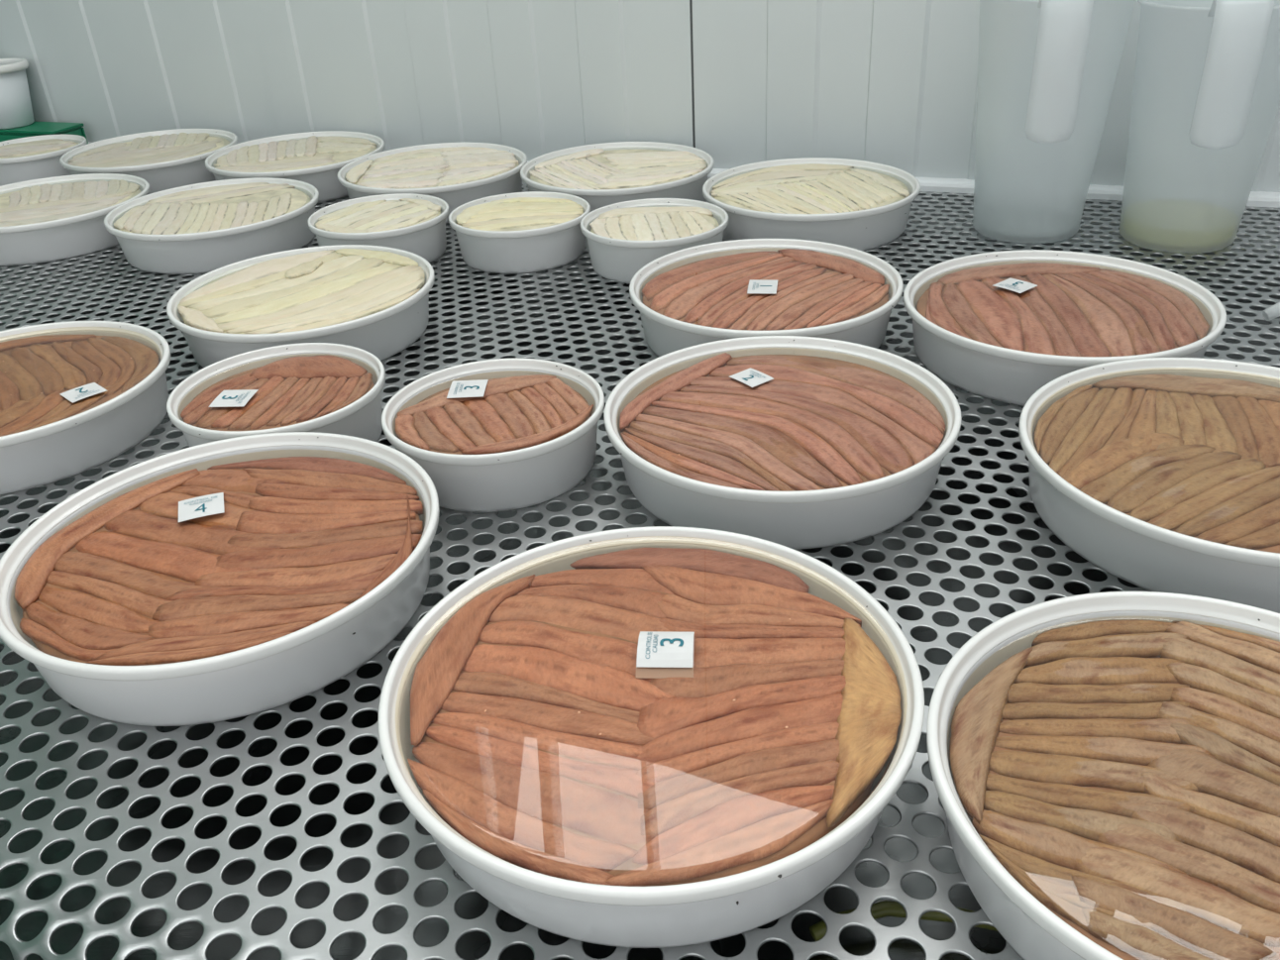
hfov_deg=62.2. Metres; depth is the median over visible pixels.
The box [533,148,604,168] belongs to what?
fillet
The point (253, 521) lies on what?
fillet
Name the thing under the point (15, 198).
fillet
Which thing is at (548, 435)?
fillet
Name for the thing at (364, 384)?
fillet
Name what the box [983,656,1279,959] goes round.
fish
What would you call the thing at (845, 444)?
fillet
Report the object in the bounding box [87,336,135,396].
fillet
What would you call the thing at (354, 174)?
fillet
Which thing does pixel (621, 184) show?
fillet
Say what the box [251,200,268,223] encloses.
fillet
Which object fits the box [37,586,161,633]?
fillet
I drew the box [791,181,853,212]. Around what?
fillet
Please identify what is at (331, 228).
fillet
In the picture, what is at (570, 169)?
fillet
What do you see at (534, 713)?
fillet
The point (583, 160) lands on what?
fillet
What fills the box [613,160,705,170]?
fillet
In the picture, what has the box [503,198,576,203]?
fillet
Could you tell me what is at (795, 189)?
fillet
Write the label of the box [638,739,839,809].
fillet
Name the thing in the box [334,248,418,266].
fillet
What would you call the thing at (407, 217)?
fillet
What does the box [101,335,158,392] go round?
fillet
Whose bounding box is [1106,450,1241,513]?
fillet
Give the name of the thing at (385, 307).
fillet
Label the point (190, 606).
fillet
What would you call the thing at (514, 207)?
fillet
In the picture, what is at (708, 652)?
fillet
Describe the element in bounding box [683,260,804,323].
fillet
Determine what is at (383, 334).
tub
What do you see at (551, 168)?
fillet
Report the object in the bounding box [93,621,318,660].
fillet
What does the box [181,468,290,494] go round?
fillet
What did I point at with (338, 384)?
fillet
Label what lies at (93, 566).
fillet
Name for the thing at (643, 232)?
fillet
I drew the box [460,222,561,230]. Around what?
fish
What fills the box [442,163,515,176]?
fillet
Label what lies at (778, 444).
fillet
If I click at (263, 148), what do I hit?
fillet
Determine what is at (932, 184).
trim
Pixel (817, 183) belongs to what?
fillet
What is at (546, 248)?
tub
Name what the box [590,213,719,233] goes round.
fish
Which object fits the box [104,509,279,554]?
fillet
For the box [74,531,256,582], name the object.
fillet
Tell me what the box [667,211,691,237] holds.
fillet
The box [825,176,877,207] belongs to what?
fillet
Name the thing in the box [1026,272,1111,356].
fillet
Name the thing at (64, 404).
fillet
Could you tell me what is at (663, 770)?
fillet
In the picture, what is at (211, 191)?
fillet
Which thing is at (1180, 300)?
fillet
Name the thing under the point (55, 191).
fillet
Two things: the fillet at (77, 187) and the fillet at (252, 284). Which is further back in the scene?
the fillet at (77, 187)
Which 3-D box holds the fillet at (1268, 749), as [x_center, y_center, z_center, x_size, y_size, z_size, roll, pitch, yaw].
[0.213,0.092,0.370,0.061,0.006,0.014,22,38,36]
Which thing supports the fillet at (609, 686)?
on the fish at (820, 829)
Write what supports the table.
on the floor
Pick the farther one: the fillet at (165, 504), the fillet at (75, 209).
the fillet at (75, 209)
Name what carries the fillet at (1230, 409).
on the fish at (1274, 549)
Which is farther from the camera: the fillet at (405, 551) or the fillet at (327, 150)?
the fillet at (327, 150)
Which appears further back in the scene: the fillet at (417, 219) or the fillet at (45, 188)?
the fillet at (45, 188)
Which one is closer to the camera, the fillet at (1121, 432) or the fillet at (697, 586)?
the fillet at (697, 586)
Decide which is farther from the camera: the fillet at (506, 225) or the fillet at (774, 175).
the fillet at (774, 175)
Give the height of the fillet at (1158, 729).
0.006 m
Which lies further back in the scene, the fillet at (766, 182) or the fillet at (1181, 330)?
the fillet at (766, 182)
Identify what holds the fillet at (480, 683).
on the fish at (820, 829)
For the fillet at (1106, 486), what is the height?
0.005 m
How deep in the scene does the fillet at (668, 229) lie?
0.91 m
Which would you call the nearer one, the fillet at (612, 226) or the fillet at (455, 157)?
the fillet at (612, 226)
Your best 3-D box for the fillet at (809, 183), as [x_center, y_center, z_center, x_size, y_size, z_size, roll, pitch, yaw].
[0.173,-0.259,0.967,0.009,0.005,0.112,-12,31,-15]
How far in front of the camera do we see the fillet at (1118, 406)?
0.56 m
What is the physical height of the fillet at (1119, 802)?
0.006 m
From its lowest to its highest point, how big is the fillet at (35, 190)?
0.005 m
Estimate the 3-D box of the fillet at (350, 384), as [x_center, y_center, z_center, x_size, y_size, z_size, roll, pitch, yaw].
[-0.182,-0.051,0.650,0.012,0.005,0.060,2,31,8]
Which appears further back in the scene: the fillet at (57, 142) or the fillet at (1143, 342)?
the fillet at (57, 142)
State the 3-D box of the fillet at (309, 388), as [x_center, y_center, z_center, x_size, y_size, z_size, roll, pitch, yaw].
[-0.208,-0.049,0.649,0.012,0.005,0.072,2,31,9]
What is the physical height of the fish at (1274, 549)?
0.029 m
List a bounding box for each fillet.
[0,140,75,148]
[0,143,73,152]
[0,145,69,157]
[0,191,128,213]
[0,194,130,216]
[0,200,118,222]
[0,205,112,226]
[0,334,96,351]
[0,352,43,401]
[0,370,19,410]
[0,390,67,436]
[0,393,45,427]
[1,138,63,146]
[7,191,21,207]
[8,346,65,396]
[8,398,79,434]
[14,468,200,611]
[17,187,30,207]
[19,618,115,661]
[24,602,155,649]
[27,185,40,204]
[28,343,87,390]
[28,385,111,429]
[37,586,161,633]
[38,184,51,203]
[46,570,172,617]
[48,183,61,201]
[51,341,103,384]
[53,551,221,598]
[59,182,72,201]
[68,145,130,162]
[68,146,164,165]
[70,182,85,199]
[70,339,120,387]
[72,142,126,158]
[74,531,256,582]
[75,140,208,166]
[81,180,98,200]
[84,138,221,167]
[85,632,292,665]
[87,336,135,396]
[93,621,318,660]
[95,180,107,198]
[99,143,216,167]
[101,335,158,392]
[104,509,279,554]
[106,179,119,195]
[113,205,142,229]
[115,179,128,196]
[122,204,150,231]
[125,182,139,193]
[128,137,142,150]
[131,202,161,233]
[138,135,152,148]
[138,491,253,529]
[140,202,170,234]
[142,183,289,206]
[145,183,275,204]
[148,135,160,148]
[148,182,269,202]
[148,603,349,639]
[150,202,181,234]
[152,589,365,621]
[156,133,169,147]
[162,202,194,234]
[164,133,178,147]
[165,569,382,600]
[169,185,294,205]
[169,486,259,509]
[173,132,188,146]
[176,203,200,233]
[177,305,223,332]
[178,251,343,308]
[179,249,334,303]
[180,372,255,421]
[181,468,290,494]
[182,377,257,425]
[184,132,198,145]
[185,202,210,233]
[188,255,363,311]
[193,132,209,143]
[194,553,396,586]
[196,378,268,428]
[198,202,218,232]
[202,257,384,318]
[207,456,406,484]
[208,202,227,231]
[211,376,285,428]
[213,154,333,167]
[213,263,402,323]
[214,157,332,169]
[215,533,422,569]
[216,154,227,166]
[216,265,422,331]
[218,201,238,229]
[222,160,334,171]
[225,149,237,166]
[225,269,425,333]
[226,376,300,429]
[227,519,423,548]
[229,201,248,227]
[235,145,248,163]
[235,510,416,533]
[240,161,337,172]
[241,201,257,225]
[242,468,417,495]
[244,278,425,333]
[246,144,259,163]
[248,377,310,429]
[248,496,423,515]
[249,354,367,379]
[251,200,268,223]
[255,483,419,500]
[257,142,268,161]
[262,195,280,220]
[266,377,323,426]
[267,141,278,161]
[274,192,291,216]
[276,140,287,159]
[278,288,420,332]
[280,376,337,426]
[284,260,322,279]
[285,139,297,157]
[294,138,306,156]
[296,376,347,422]
[304,135,317,156]
[307,299,405,329]
[315,222,368,232]
[315,376,360,418]
[316,146,371,153]
[317,136,369,141]
[317,141,375,147]
[317,200,386,223]
[318,138,376,147]
[318,201,370,220]
[325,200,398,224]
[330,372,372,413]
[333,200,410,227]
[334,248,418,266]
[345,159,373,184]
[345,203,419,228]
[354,204,436,229]
[356,173,443,186]
[358,169,445,182]
[359,496,413,598]
[362,164,448,179]
[363,160,447,175]
[365,179,440,188]
[366,209,432,232]
[369,155,445,169]
[370,152,441,166]
[373,147,441,162]
[373,210,437,231]
[395,414,429,450]
[397,374,556,416]
[399,198,440,212]
[407,758,638,871]
[410,574,534,746]
[412,742,656,845]
[413,411,458,452]
[422,788,613,885]
[424,726,661,798]
[425,406,476,451]
[430,712,655,770]
[435,172,499,186]
[438,167,510,181]
[439,149,508,156]
[440,146,495,152]
[440,691,662,745]
[442,152,514,160]
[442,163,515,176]
[443,401,496,446]
[444,155,516,165]
[444,159,518,170]
[451,671,639,723]
[456,199,508,225]
[461,214,580,227]
[461,404,593,454]
[462,643,673,711]
[463,398,516,441]
[465,211,583,223]
[469,217,574,230]
[470,208,583,218]
[477,205,583,213]
[478,620,650,681]
[483,393,535,438]
[486,202,580,208]
[488,594,697,642]
[490,197,572,202]
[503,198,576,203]
[507,390,551,433]
[516,584,665,618]
[520,387,563,427]
[529,170,569,188]
[529,568,716,594]
[531,169,577,189]
[532,383,577,423]
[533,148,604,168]
[533,168,586,189]
[537,167,593,189]
[544,165,599,189]
[546,378,589,415]
[549,163,597,186]
[556,162,604,184]
[560,160,608,182]
[566,160,606,178]
[569,547,809,593]
[571,159,617,178]
[578,158,619,174]
[585,157,624,174]
[589,216,610,237]
[595,171,698,189]
[598,206,713,218]
[601,150,695,158]
[603,169,703,183]
[604,216,626,239]
[605,165,706,179]
[605,799,833,886]
[606,153,699,161]
[609,157,704,165]
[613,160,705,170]
[613,163,706,174]
[619,214,638,240]
[619,352,732,431]
[620,432,746,489]
[622,431,764,490]
[624,427,780,491]
[629,421,794,491]
[631,213,654,240]
[632,784,834,864]
[635,414,821,490]
[635,721,839,780]
[637,674,846,737]
[638,692,843,761]
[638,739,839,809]
[640,759,839,835]
[641,251,778,301]
[641,406,843,488]
[641,564,861,627]
[644,213,665,240]
[648,252,783,312]
[649,658,844,697]
[651,401,863,485]
[655,213,679,239]
[656,594,860,628]
[658,391,885,481]
[658,618,845,639]
[662,256,794,319]
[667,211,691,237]
[678,211,703,235]
[679,385,914,474]
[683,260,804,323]
[688,212,715,232]
[689,376,936,464]
[693,637,846,667]
[696,263,818,326]
[708,363,943,450]
[710,170,851,193]
[711,179,826,198]
[711,267,827,328]
[712,163,853,190]
[712,175,831,193]
[715,192,772,213]
[725,355,945,438]
[728,271,842,329]
[729,193,785,213]
[738,193,793,213]
[746,273,854,330]
[747,192,806,213]
[755,188,819,213]
[764,278,863,330]
[768,188,829,213]
[775,185,837,213]
[777,182,843,213]
[777,248,884,285]
[783,281,871,329]
[784,181,849,212]
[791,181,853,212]
[799,179,858,211]
[806,283,882,327]
[809,180,860,210]
[815,178,870,210]
[820,283,889,325]
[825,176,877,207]
[826,618,901,827]
[827,172,883,204]
[836,171,892,200]
[844,170,900,198]
[850,168,909,197]
[861,728,898,804]
[925,290,937,324]
[928,282,971,339]
[937,262,1099,285]
[941,283,1003,347]
[949,646,1033,824]
[956,279,1024,351]
[971,809,1188,875]
[978,834,1186,911]
[980,277,1056,355]
[983,790,1182,843]
[985,773,1194,817]
[986,844,1154,929]
[989,749,1198,793]
[994,735,1215,765]
[995,856,1112,945]
[998,718,1199,744]
[1002,701,1189,720]
[1007,682,1189,703]
[1008,275,1080,356]
[1014,656,1184,684]
[1023,632,1189,668]
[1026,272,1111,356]
[1031,619,1174,646]
[1033,384,1093,454]
[1040,387,1100,464]
[1042,273,1135,356]
[1048,387,1116,473]
[1054,273,1160,355]
[1057,387,1132,481]
[1066,432,1183,489]
[1068,272,1175,351]
[1070,875,1277,959]
[1075,847,1279,947]
[1079,443,1215,504]
[1081,908,1213,959]
[1087,270,1197,347]
[1091,374,1279,402]
[1096,823,1279,913]
[1099,268,1209,339]
[1103,388,1146,446]
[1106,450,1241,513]
[1127,389,1157,452]
[1128,458,1265,522]
[1131,802,1279,883]
[1141,771,1279,847]
[1147,465,1279,530]
[1147,748,1279,817]
[1156,390,1183,449]
[1157,701,1279,766]
[1160,637,1279,697]
[1164,620,1279,674]
[1166,661,1279,719]
[1168,392,1206,445]
[1170,686,1279,743]
[1170,723,1279,785]
[1172,621,1279,652]
[1174,476,1279,536]
[1190,394,1237,453]
[1195,498,1279,543]
[1212,396,1260,460]
[1224,522,1279,549]
[1235,396,1279,466]
[1257,399,1279,431]
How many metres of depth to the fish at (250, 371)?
0.63 m
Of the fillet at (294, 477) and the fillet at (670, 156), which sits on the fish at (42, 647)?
the fillet at (294, 477)
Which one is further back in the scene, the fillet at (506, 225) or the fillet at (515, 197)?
the fillet at (515, 197)
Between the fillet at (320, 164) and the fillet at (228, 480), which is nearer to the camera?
the fillet at (228, 480)
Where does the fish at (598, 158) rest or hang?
in the tub at (691, 187)
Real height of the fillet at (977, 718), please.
0.006 m
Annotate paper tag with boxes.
[60,382,106,403]
[178,492,224,522]
[208,389,258,407]
[446,379,488,398]
[635,631,695,678]
[729,367,773,387]
[746,279,777,294]
[993,278,1037,293]
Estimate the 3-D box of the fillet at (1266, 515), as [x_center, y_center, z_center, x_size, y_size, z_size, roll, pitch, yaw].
[0.295,0.014,0.490,0.108,0.005,0.016,-19,34,-25]
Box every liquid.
[976,205,1076,237]
[1123,200,1237,246]
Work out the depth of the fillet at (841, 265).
0.81 m
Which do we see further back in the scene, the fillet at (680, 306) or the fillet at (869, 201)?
the fillet at (869, 201)
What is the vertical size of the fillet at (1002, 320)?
0.005 m
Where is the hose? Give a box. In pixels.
[809,900,997,941]
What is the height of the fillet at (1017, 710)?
0.006 m
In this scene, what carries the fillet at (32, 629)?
on the fish at (42, 647)
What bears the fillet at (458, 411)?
on the fish at (457, 453)
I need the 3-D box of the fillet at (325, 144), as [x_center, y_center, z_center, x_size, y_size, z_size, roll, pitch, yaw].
[-0.349,-0.393,1.249,0.083,0.005,0.028,8,32,19]
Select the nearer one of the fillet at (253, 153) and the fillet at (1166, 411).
the fillet at (1166, 411)
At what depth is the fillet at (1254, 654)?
0.41 m
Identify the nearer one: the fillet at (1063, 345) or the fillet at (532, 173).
the fillet at (1063, 345)
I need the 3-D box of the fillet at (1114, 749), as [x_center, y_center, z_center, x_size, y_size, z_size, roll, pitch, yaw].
[0.162,0.095,0.371,0.074,0.006,0.013,3,31,11]
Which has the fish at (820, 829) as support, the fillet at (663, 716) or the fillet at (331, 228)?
the fillet at (663, 716)
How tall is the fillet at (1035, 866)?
0.006 m
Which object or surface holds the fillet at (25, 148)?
on the fish at (39, 153)
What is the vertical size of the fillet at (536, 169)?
0.005 m
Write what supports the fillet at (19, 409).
on the fish at (109, 397)
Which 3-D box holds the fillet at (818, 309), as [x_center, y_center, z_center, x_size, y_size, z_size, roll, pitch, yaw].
[0.130,-0.121,0.741,0.016,0.005,0.121,19,37,34]
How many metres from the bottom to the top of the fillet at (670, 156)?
0.005 m
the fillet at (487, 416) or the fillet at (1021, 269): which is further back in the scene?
the fillet at (1021, 269)
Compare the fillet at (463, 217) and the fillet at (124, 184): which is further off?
the fillet at (124, 184)
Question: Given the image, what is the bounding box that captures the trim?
[87,141,1279,208]
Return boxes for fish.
[0,141,78,158]
[0,181,141,225]
[0,335,128,415]
[22,468,420,665]
[118,188,310,232]
[124,135,229,162]
[181,255,388,333]
[192,366,374,430]
[215,138,376,167]
[354,158,519,188]
[399,377,591,454]
[406,202,440,226]
[421,590,873,886]
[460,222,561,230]
[530,149,685,189]
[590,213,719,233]
[621,354,915,491]
[641,258,888,330]
[714,168,909,210]
[916,276,1198,347]
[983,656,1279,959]
[1039,389,1279,553]
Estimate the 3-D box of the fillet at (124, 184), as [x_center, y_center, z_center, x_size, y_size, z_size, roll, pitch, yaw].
[-0.547,-0.309,1.124,0.012,0.005,0.073,-13,32,-16]
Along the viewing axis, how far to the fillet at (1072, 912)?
0.32 m
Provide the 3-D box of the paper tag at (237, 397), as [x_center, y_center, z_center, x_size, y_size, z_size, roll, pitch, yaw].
[-0.247,-0.050,0.646,0.022,0.001,0.023,-1,30,5]
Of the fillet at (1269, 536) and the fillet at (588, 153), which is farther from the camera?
the fillet at (588, 153)
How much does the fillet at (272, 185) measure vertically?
0.005 m
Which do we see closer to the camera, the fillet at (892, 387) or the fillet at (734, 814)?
the fillet at (734, 814)
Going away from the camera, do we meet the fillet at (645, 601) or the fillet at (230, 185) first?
the fillet at (645, 601)
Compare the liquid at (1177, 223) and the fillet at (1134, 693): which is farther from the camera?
the liquid at (1177, 223)
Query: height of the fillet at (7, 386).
0.005 m
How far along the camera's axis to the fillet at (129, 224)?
1.01 m
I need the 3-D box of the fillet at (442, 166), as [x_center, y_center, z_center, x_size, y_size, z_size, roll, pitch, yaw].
[-0.247,-0.325,1.121,0.094,0.005,0.022,-13,32,-16]
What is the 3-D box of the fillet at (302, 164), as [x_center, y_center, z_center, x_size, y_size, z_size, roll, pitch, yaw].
[-0.403,-0.344,1.171,0.131,0.005,0.025,-6,30,-5]
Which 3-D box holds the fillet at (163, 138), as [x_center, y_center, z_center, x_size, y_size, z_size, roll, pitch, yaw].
[-0.593,-0.421,1.319,0.012,0.005,0.080,-11,31,-13]
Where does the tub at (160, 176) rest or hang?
on the table
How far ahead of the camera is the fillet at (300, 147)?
1.24 m
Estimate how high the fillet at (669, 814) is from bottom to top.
0.005 m
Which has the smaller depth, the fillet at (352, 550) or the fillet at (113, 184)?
the fillet at (352, 550)
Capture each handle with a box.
[1024,0,1093,143]
[1189,0,1274,148]
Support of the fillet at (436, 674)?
on the fish at (820, 829)
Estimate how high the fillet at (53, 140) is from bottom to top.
0.005 m
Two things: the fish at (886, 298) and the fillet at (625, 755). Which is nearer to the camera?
the fillet at (625, 755)
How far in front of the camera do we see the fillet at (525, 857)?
0.34 m
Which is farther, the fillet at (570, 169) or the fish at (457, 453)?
the fillet at (570, 169)
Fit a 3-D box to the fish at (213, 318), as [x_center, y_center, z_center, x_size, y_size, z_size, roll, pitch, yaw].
[-0.256,-0.132,0.818,0.179,0.033,0.179,-3,30,0]
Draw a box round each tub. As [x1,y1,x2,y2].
[0,134,87,186]
[0,173,150,265]
[0,320,170,494]
[0,431,439,726]
[59,128,237,194]
[104,177,319,274]
[166,244,434,367]
[166,342,385,446]
[205,130,384,202]
[307,193,449,262]
[337,142,527,222]
[377,526,924,948]
[381,358,604,512]
[448,191,590,273]
[520,141,714,212]
[580,198,728,283]
[603,335,961,549]
[629,238,903,356]
[702,157,920,250]
[902,249,1226,406]
[926,591,1279,959]
[1018,357,1279,613]
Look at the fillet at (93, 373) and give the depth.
0.71 m
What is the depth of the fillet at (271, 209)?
1.02 m
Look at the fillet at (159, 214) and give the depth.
1.00 m
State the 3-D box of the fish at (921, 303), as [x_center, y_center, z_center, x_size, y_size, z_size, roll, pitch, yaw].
[0.282,-0.103,0.722,0.184,0.028,0.184,-3,30,0]
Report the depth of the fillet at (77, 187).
1.12 m
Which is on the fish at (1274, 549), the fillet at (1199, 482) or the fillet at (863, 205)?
the fillet at (1199, 482)
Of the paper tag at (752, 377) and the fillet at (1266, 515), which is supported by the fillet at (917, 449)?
the paper tag at (752, 377)
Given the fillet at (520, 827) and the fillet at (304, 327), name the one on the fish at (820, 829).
the fillet at (520, 827)
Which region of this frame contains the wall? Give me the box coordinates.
[0,0,1279,256]
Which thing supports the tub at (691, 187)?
on the table
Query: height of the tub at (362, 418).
0.040 m
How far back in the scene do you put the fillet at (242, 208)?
1.00 m
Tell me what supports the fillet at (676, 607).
on the fish at (820, 829)
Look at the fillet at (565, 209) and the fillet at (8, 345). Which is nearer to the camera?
the fillet at (8, 345)
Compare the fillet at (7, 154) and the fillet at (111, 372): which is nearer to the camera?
the fillet at (111, 372)
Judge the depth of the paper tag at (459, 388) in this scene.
0.64 m
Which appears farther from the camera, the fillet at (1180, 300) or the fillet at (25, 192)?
the fillet at (25, 192)
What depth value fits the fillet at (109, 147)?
1.29 m
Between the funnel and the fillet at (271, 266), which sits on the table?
the funnel
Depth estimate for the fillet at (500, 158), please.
1.14 m
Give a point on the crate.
(35, 129)
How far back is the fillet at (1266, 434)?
0.55 m
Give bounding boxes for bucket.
[0,57,34,129]
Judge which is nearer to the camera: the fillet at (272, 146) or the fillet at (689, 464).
the fillet at (689, 464)
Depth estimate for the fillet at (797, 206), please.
0.95 m
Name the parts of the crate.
lid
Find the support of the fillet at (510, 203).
in the tub at (546, 248)
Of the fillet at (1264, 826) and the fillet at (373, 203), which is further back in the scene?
the fillet at (373, 203)
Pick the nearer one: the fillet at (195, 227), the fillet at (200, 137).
the fillet at (195, 227)
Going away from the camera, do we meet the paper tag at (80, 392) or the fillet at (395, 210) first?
the paper tag at (80, 392)
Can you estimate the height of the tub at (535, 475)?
0.040 m
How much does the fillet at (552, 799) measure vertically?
0.005 m
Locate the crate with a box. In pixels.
[0,121,88,143]
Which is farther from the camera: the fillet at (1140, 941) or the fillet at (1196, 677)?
the fillet at (1196, 677)
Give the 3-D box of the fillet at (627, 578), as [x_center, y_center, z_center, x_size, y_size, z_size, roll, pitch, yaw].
[-0.008,0.045,0.468,0.093,0.005,0.023,3,31,11]
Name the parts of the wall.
wall panel, wall panel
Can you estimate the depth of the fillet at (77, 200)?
1.08 m
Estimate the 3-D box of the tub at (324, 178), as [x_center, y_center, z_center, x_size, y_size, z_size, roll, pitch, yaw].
[-0.394,-0.361,1.226,0.200,0.040,0.200,18,36,32]
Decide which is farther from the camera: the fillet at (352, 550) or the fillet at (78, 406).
the fillet at (78, 406)
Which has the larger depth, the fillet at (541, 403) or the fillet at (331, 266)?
the fillet at (331, 266)
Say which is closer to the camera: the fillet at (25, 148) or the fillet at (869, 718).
the fillet at (869, 718)
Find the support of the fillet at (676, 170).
on the fish at (598, 158)
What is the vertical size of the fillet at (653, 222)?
0.005 m
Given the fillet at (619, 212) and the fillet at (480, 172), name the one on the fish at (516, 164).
the fillet at (480, 172)
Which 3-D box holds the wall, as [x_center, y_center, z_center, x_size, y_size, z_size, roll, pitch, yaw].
[0.767,-0.697,0.696,4.397,2.760,0.062,8,32,19]
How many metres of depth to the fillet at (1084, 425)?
0.56 m
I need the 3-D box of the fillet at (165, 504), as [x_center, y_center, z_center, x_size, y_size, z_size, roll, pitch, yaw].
[-0.217,0.017,0.539,0.091,0.005,0.023,9,33,21]
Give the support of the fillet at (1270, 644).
in the tub at (1034, 932)
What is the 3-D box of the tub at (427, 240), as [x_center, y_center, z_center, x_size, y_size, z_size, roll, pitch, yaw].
[-0.239,-0.229,0.984,0.128,0.040,0.128,2,31,8]
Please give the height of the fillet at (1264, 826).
0.006 m
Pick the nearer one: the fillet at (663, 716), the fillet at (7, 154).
the fillet at (663, 716)
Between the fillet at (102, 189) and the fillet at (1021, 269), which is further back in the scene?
the fillet at (102, 189)
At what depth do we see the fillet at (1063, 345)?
0.69 m
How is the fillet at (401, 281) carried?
in the tub at (383, 334)
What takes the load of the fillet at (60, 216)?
on the fish at (4, 198)
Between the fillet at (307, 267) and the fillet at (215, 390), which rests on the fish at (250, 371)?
the fillet at (215, 390)
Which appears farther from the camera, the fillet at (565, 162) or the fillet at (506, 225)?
the fillet at (565, 162)
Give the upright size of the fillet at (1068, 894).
0.006 m
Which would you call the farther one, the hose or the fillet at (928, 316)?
the fillet at (928, 316)
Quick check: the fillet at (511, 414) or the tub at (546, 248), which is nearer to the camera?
the fillet at (511, 414)
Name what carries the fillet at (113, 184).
on the fish at (4, 198)
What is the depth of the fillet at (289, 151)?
1.24 m
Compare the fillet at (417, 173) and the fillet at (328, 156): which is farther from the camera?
the fillet at (328, 156)
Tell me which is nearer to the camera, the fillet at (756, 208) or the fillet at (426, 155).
the fillet at (756, 208)
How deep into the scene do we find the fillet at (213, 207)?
1.00 m
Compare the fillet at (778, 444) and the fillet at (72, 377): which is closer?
the fillet at (778, 444)
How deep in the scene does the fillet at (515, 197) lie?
1.00 m
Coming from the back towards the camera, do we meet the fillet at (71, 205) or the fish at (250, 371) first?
the fillet at (71, 205)
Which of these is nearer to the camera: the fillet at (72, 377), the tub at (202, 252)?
the fillet at (72, 377)
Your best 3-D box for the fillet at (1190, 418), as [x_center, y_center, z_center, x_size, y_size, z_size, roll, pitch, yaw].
[0.294,-0.031,0.568,0.015,0.005,0.080,6,31,15]
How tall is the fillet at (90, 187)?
0.005 m
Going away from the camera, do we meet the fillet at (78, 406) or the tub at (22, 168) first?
the fillet at (78, 406)
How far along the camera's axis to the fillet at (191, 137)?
1.32 m
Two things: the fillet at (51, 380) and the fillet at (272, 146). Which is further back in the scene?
the fillet at (272, 146)
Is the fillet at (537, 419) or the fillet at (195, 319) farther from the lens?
the fillet at (195, 319)
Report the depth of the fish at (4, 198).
1.10 m
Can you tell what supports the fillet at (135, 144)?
on the fish at (224, 142)
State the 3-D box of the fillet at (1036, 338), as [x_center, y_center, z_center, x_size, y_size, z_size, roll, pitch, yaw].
[0.253,-0.110,0.709,0.023,0.005,0.157,0,30,5]
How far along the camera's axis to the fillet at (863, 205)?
0.96 m
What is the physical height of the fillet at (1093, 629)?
0.005 m
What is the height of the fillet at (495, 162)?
0.005 m
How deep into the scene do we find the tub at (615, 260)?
0.89 m
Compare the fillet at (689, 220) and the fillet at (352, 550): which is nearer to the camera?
the fillet at (352, 550)
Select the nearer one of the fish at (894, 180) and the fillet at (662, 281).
the fillet at (662, 281)
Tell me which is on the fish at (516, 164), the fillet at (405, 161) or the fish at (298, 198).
the fillet at (405, 161)
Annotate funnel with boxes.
[1262,302,1279,320]
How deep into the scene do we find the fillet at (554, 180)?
1.05 m
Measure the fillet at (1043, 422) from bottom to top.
0.005 m
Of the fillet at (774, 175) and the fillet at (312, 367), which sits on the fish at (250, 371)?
the fillet at (312, 367)
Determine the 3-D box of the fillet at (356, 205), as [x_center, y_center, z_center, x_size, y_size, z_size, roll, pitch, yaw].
[-0.280,-0.254,1.002,0.014,0.005,0.068,17,36,31]
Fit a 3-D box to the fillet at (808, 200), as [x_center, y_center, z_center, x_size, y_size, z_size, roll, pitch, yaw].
[0.148,-0.253,0.959,0.010,0.005,0.111,-14,32,-18]
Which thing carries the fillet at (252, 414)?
on the fish at (250, 371)
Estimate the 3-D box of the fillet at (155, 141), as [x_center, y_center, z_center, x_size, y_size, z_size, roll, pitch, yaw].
[-0.603,-0.419,1.317,0.012,0.005,0.080,-11,31,-13]
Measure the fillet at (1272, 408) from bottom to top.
0.005 m
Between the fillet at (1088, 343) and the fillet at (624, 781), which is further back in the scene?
the fillet at (1088, 343)
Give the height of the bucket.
0.080 m
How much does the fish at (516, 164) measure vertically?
0.032 m
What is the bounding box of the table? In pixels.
[0,180,1279,959]
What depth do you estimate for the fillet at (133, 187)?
1.12 m
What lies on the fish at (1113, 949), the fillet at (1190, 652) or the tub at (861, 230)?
the fillet at (1190, 652)
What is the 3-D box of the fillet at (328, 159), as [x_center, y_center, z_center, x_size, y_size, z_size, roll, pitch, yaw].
[-0.409,-0.350,1.181,0.132,0.005,0.026,-6,30,-5]
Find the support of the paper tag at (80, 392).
on the oil surface
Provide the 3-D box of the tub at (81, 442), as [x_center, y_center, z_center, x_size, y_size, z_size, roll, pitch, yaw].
[-0.405,-0.049,0.692,0.195,0.040,0.195,-17,33,-23]
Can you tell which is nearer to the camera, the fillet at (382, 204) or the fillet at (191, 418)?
the fillet at (191, 418)
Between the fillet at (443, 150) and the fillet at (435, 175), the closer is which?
the fillet at (435, 175)
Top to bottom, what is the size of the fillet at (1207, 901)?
0.006 m
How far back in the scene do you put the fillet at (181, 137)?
1.32 m
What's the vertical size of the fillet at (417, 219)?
0.005 m

